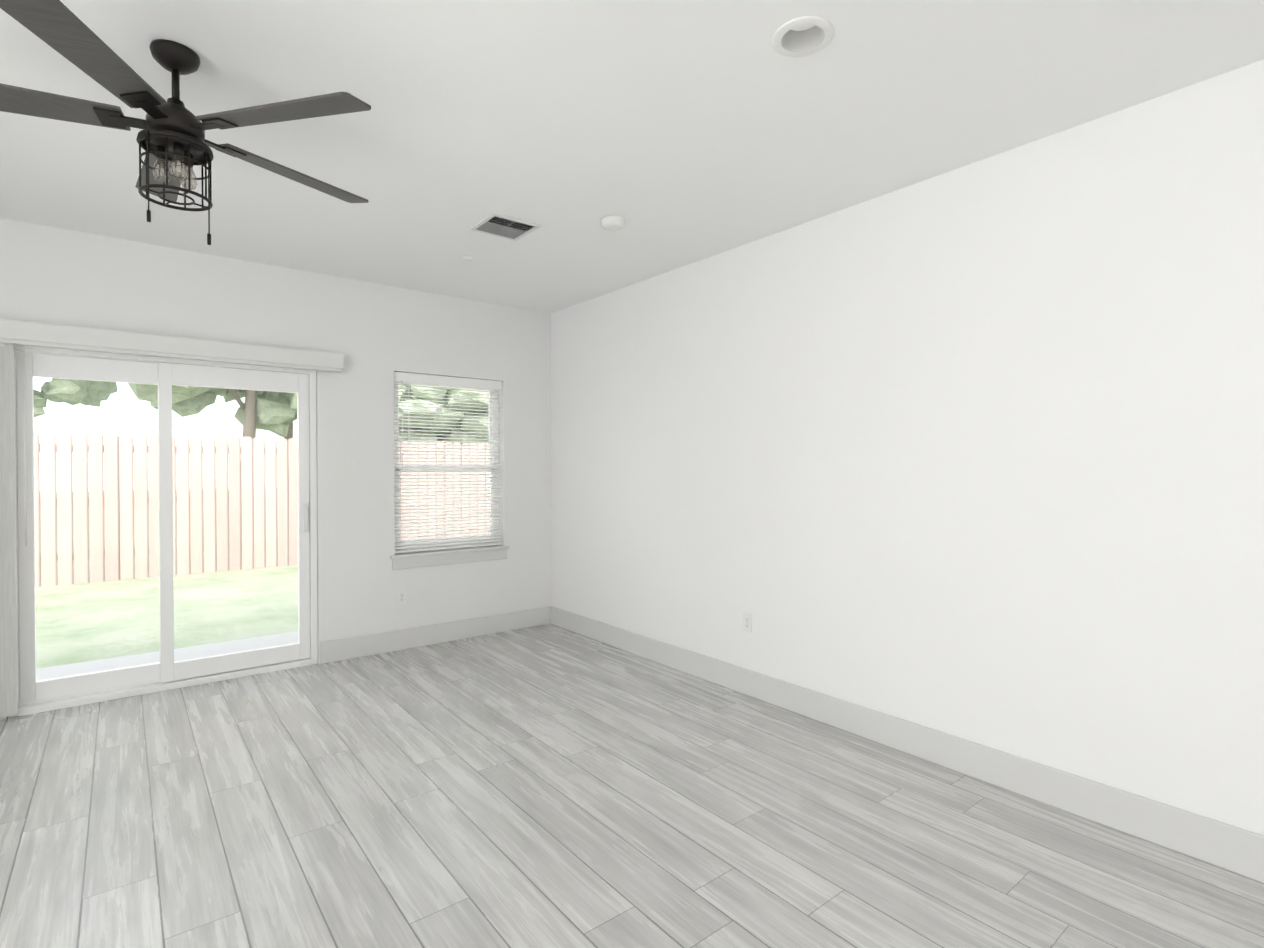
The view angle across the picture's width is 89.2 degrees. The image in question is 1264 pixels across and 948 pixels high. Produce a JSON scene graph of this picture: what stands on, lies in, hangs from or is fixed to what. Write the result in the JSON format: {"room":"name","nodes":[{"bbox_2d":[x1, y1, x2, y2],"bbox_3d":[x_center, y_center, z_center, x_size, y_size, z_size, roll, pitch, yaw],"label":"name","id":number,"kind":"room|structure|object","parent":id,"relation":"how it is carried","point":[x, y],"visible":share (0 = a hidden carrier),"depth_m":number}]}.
{"room":"empty living room","nodes":[
{"label":"empty living room","id":0,"kind":"room"},
{"bbox_2d":[0,218,550,719],"bbox_3d":[-2.847,-0.029,4.072,5.330,2.740,0.150,0,1,-39],"label":"wall","id":1,"kind":"structure","parent":0,"point":[376,334],"depth_m":4.66},
{"bbox_2d":[7,345,317,717],"bbox_3d":[-2.860,0.302,4.052,1.576,2.078,0.141,0,1,-39],"label":"patio door","id":2,"kind":"structure","parent":1,"relation":"in","point":[165,673],"depth_m":3.98},
{"bbox_2d":[0,319,343,717],"bbox_3d":[-2.938,0.241,3.837,2.268,2.145,0.101,0,1,-39],"label":"vertical blinds","id":3,"kind":"object","parent":1,"relation":"attached to","point":[14,332],"visible":1,"depth_m":3.52},
{"bbox_2d":[397,589,405,604],"bbox_3d":[-1.746,0.933,4.859,0.070,0.115,0.008,0,1,-39],"label":"electrical outlet","id":4,"kind":"object","parent":1,"relation":"attached to","point":[401,596],"visible":1,"depth_m":4.86},
{"bbox_2d":[320,606,549,663],"bbox_3d":[-1.457,1.253,5.088,1.873,0.155,0.016,0,1,-39],"label":"baseboard","id":5,"kind":"structure","parent":1,"relation":"attached to","point":[365,645],"depth_m":4.98},
{"bbox_2d":[394,381,498,553],"bbox_3d":[-1.498,-0.086,5.187,0.906,1.386,0.067,0,1,-39],"label":"window unit","id":6,"kind":"structure","parent":1,"relation":"in","point":[435,385],"depth_m":5.22},
{"bbox_2d":[394,372,501,552],"bbox_3d":[-1.456,-0.089,5.134,0.894,1.374,0.053,0,1,-39],"label":"window blinds","id":7,"kind":"object","parent":6,"relation":"attached to","point":[402,377],"visible":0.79,"depth_m":5.11},
{"bbox_2d":[390,545,508,569],"bbox_3d":[-1.449,0.662,5.133,0.980,0.106,0.113,0,1,-39],"label":"window sill","id":8,"kind":"structure","parent":1,"relation":"attached to","point":[436,557],"depth_m":5.08},
{"bbox_2d":[0,623,1263,947],"bbox_3d":[-0.525,1.402,1.175,5.630,0.060,7.560,0,1,-39],"label":"floor","id":9,"kind":"structure","parent":0,"point":[550,785],"depth_m":2.45},
{"bbox_2d":[0,0,1263,313],"bbox_3d":[-0.531,-1.448,1.152,5.630,0.160,7.580,0,1,-39],"label":"ceiling","id":10,"kind":"structure","parent":0,"point":[674,134],"depth_m":2.47},
{"bbox_2d":[0,0,370,244],"bbox_3d":[-1.524,-1.068,2.126,1.336,0.619,1.288,0,1,-39],"label":"ceiling fan","id":11,"kind":"object","parent":10,"relation":"hanging from","point":[173,142],"visible":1,"depth_m":2.01},
{"bbox_2d":[463,256,473,261],"bbox_3d":[-1.058,-1.391,4.148,0.072,0.018,0.072,0,1,-39],"label":"ceiling sensor","id":12,"kind":"object","parent":10,"relation":"attached to","point":[468,258],"visible":1,"depth_m":4.13},
{"bbox_2d":[470,212,540,240],"bbox_3d":[-0.714,-1.387,3.604,0.290,0.013,0.290,0,1,-39],"label":"ceiling vent","id":13,"kind":"object","parent":10,"relation":"in","point":[503,226],"visible":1,"depth_m":3.59},
{"bbox_2d":[601,215,624,230],"bbox_3d":[-0.105,-1.371,3.514,0.134,0.042,0.134,0,1,-39],"label":"smoke detector","id":14,"kind":"object","parent":10,"relation":"attached to","point":[612,222],"visible":1,"depth_m":3.47},
{"bbox_2d":[772,16,833,56],"bbox_3d":[0.538,-1.403,2.018,0.190,0.065,0.190,0,1,-39],"label":"recessed light","id":15,"kind":"object","parent":10,"relation":"in","point":[802,36],"visible":0.92,"depth_m":2.06},
{"bbox_2d":[551,59,1263,834],"bbox_3d":[1.611,-0.016,2.876,0.150,2.740,7.580,0,1,-39],"label":"wall","id":16,"kind":"structure","parent":0,"point":[973,451],"depth_m":2.83},
{"bbox_2d":[743,612,751,632],"bbox_3d":[0.701,0.903,3.899,0.008,0.115,0.070,0,1,-39],"label":"electrical outlet","id":17,"kind":"object","parent":16,"relation":"attached to","point":[747,622],"visible":1,"depth_m":3.90},
{"bbox_2d":[550,606,1263,882],"bbox_3d":[1.546,1.277,2.838,0.016,0.155,7.280,0,1,-39],"label":"baseboard","id":18,"kind":"structure","parent":16,"relation":"attached to","point":[1235,849],"depth_m":2.82},
{"label":"outside","id":19,"kind":"structure","parent":0,"visible":0},
{"bbox_2d":[35,489,298,668],"bbox_3d":[-10.578,1.107,16.402,48.000,0.647,28.790,0,1,-39],"label":"ground","id":20,"kind":"structure","parent":19,"point":[231,597],"depth_m":6.41},
{"bbox_2d":[36,631,298,680],"bbox_3d":[-3.297,1.419,4.548,3.200,0.075,1.169,0,1,-39],"label":"patio slab","id":21,"kind":"object","parent":20,"relation":"on","point":[206,649],"depth_m":4.86},
{"bbox_2d":[33,378,488,531],"bbox_3d":[-7.503,-3.329,16.695,28.120,9.364,12.432,0,1,-39],"label":"trees","id":22,"kind":"object","parent":20,"relation":"on","point":[246,410],"depth_m":13.07},
{"bbox_2d":[34,432,489,586],"bbox_3d":[-4.837,0.397,9.294,28.125,1.842,0.158,0,1,-39],"label":"fence","id":23,"kind":"object","parent":20,"relation":"on","point":[149,462],"depth_m":8.38}
]}

